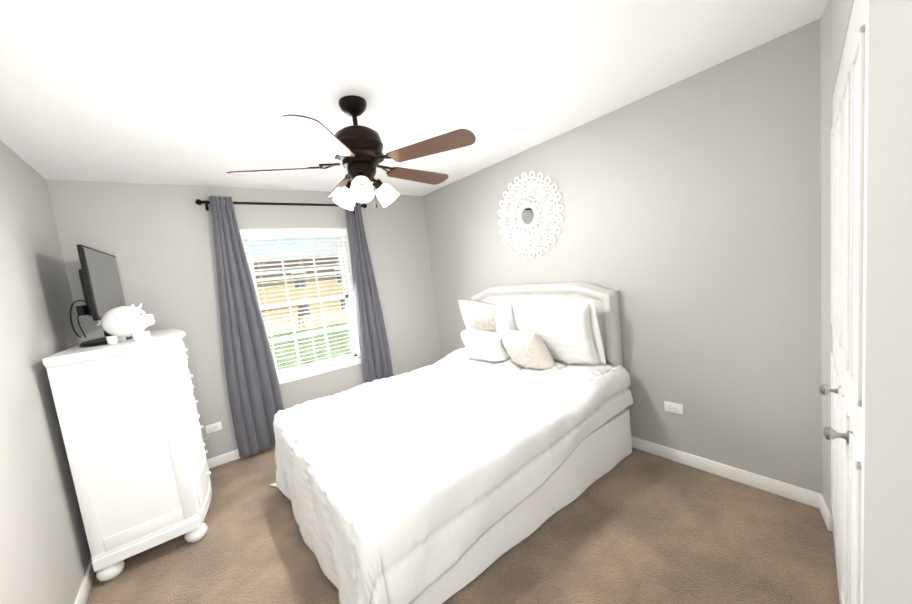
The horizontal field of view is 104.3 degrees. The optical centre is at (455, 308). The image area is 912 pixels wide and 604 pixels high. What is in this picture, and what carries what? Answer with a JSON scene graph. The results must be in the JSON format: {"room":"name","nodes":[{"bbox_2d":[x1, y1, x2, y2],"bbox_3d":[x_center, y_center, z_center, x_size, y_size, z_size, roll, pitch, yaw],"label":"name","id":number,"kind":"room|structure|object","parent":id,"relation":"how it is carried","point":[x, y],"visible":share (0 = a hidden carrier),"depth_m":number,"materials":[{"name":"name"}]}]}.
{"room":"bedroom","nodes":[
{"label":"bedroom","id":0,"kind":"room"},
{"bbox_2d":[0,140,90,603],"bbox_3d":[-1.550,0.334,0.915,0.140,2.440,4.630,-11,8,-37],"label":"wall","id":1,"kind":"structure","parent":0,"point":[45,555],"depth_m":1.74,"materials":[{"name":"paint"}]},
{"bbox_2d":[74,557,95,603],"bbox_3d":[-1.436,1.484,1.182,0.022,0.085,3.980,-11,8,-37],"label":"baseboard","id":2,"kind":"structure","parent":1,"relation":"attached to","point":[85,587],"depth_m":1.86,"materials":[{"name":"white wood"}]},
{"bbox_2d":[46,180,441,458],"bbox_3d":[-1.571,0.045,3.649,3.450,2.440,0.160,-11,8,-37],"label":"wall","id":3,"kind":"structure","parent":0,"point":[156,241],"depth_m":3.10,"materials":[{"name":"paint"}]},
{"bbox_2d":[203,422,221,439],"bbox_3d":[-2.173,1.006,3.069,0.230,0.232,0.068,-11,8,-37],"label":"outlet","id":4,"kind":"object","parent":3,"relation":"attached to","point":[214,427],"visible":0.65,"depth_m":3.13,"materials":[{"name":"white plastic"}]},
{"bbox_2d":[207,446,272,468],"bbox_3d":[-1.389,1.211,3.702,3.120,0.085,0.014,-11,8,-37],"label":"baseboard","id":5,"kind":"structure","parent":3,"relation":"attached to","point":[233,455],"depth_m":3.17,"materials":[{"name":"white wood"}]},
{"bbox_2d":[195,196,393,457],"bbox_3d":[-1.451,0.082,3.553,1.597,2.300,0.138,-11,8,-37],"label":"curtains","id":6,"kind":"object","parent":3,"relation":"attached to","point":[255,397],"visible":0.83,"depth_m":3.22,"materials":[{"name":"grey fabric"}]},
{"bbox_2d":[239,228,360,384],"bbox_3d":[-1.538,-0.065,3.653,1.020,1.491,0.180,-11,8,-37],"label":"window","id":7,"kind":"structure","parent":3,"relation":"in","point":[320,364],"depth_m":3.75,"materials":[{"name":"white"}]},
{"bbox_2d":[240,229,360,380],"bbox_3d":[-1.520,-0.071,3.628,1.004,1.457,0.077,-11,8,-37],"label":"window blinds","id":8,"kind":"object","parent":7,"relation":"attached to","point":[248,235],"visible":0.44,"depth_m":3.59,"materials":[{"name":"white plastic"}]},
{"bbox_2d":[0,0,828,195],"bbox_3d":[-0.401,-1.174,1.787,3.670,0.100,4.680,-11,8,-37],"label":"ceiling","id":9,"kind":"structure","parent":0,"point":[208,93],"depth_m":1.68,"materials":[{"name":"white paint"}]},
{"bbox_2d":[227,95,475,214],"bbox_3d":[-0.528,-0.828,1.990,1.275,0.598,1.264,-11,8,-37],"label":"fan","id":10,"kind":"object","parent":9,"relation":"hanging from","point":[357,150],"visible":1,"depth_m":1.86,"materials":[{"name":"brown wood"}]},
{"bbox_2d":[86,447,839,603],"bbox_3d":[-0.117,1.336,2.054,3.670,0.100,4.680,-11,8,-37],"label":"floor","id":11,"kind":"structure","parent":0,"point":[636,526],"depth_m":1.85,"materials":[{"name":"carpet"}]},
{"bbox_2d":[42,328,211,580],"bbox_3d":[-2.096,0.826,2.429,0.581,1.269,1.097,-11,8,-37],"label":"dresser","id":12,"kind":"object","parent":11,"relation":"on","point":[129,423],"visible":1,"depth_m":2.00,"materials":[{"name":"white wood"}]},
{"bbox_2d":[70,244,131,346],"bbox_3d":[-2.359,-0.084,2.365,0.274,0.598,0.699,-11,8,-37],"label":"tv","id":13,"kind":"object","parent":12,"relation":"on","point":[100,281],"visible":0.85,"depth_m":2.19,"materials":[{"name":"black plastic"}]},
{"bbox_2d":[97,303,154,344],"bbox_3d":[-2.012,0.088,2.166,0.271,0.224,0.192,-11,8,-37],"label":"piggy bank","id":14,"kind":"object","parent":12,"relation":"on","point":[120,323],"visible":1,"depth_m":2.11,"materials":[{"name":"ceramic"}]},
{"bbox_2d":[270,282,632,603],"bbox_3d":[-0.080,0.575,2.595,2.227,1.282,1.804,-11,8,-37],"label":"bed","id":15,"kind":"object","parent":11,"relation":"on","point":[502,432],"visible":1,"depth_m":2.03,"materials":[{"name":"white fabric"}]},
{"bbox_2d":[423,19,821,493],"bbox_3d":[0.770,-0.179,3.270,0.140,2.440,3.665,-11,8,-37],"label":"wall","id":16,"kind":"structure","parent":0,"point":[690,225],"depth_m":2.17,"materials":[{"name":"paint"}]},
{"bbox_2d":[498,170,564,257],"bbox_3d":[0.635,-0.823,3.139,0.028,0.752,0.752,-11,8,-37],"label":"mirror","id":17,"kind":"object","parent":16,"relation":"attached to","point":[528,215],"visible":0.98,"depth_m":3.11,"materials":[{"name":"white mirror"}]},
{"bbox_2d":[664,401,682,414],"bbox_3d":[1.483,0.676,2.419,0.008,0.072,0.115,-11,8,-37],"label":"outlet","id":18,"kind":"object","parent":16,"relation":"attached to","point":[676,408],"visible":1,"depth_m":2.42,"materials":[{"name":"white plastic"}]},
{"bbox_2d":[631,436,824,512],"bbox_3d":[0.901,0.998,3.268,0.014,0.085,3.466,-11,8,-37],"label":"baseboard","id":19,"kind":"structure","parent":16,"relation":"attached to","point":[797,493],"depth_m":2.17,"materials":[{"name":"white wood"}]},
{"bbox_2d":[820,0,911,603],"bbox_3d":[0.818,0.118,0.423,3.544,2.440,0.939,-11,8,-37],"label":"wall","id":20,"kind":"structure","parent":0,"point":[887,571],"depth_m":0.58,"materials":[{"name":"paint"}]},
{"bbox_2d":[819,0,868,603],"bbox_3d":[1.328,0.180,1.193,1.187,2.018,0.210,-11,8,-37],"label":"closet door","id":21,"kind":"structure","parent":20,"relation":"in","point":[844,433],"depth_m":0.97,"materials":[{"name":"white wood"}]},
{"label":"outside","id":22,"kind":"structure","parent":0,"visible":0},
{"bbox_2d":[268,320,352,370],"bbox_3d":[-20.634,2.491,31.079,85.000,0.200,65.820,-11,8,-37],"label":"lawn","id":23,"kind":"structure","parent":22,"point":[302,355],"depth_m":20.18,"materials":[{"name":"green plant"}]},
{"bbox_2d":[261,305,305,335],"bbox_3d":[-11.749,1.026,23.465,3.000,2.210,1.892,-11,8,-37],"label":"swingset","id":24,"kind":"object","parent":23,"relation":"on","point":[299,311],"depth_m":23.88,"materials":[{"name":"brown wood"}]},
{"bbox_2d":[253,255,346,333],"bbox_3d":[-13.036,-2.046,34.966,29.800,6.248,9.020,-11,8,-37],"label":"house","id":25,"kind":"structure","parent":23,"relation":"on","point":[299,294],"depth_m":30.25,"materials":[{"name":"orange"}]}
]}

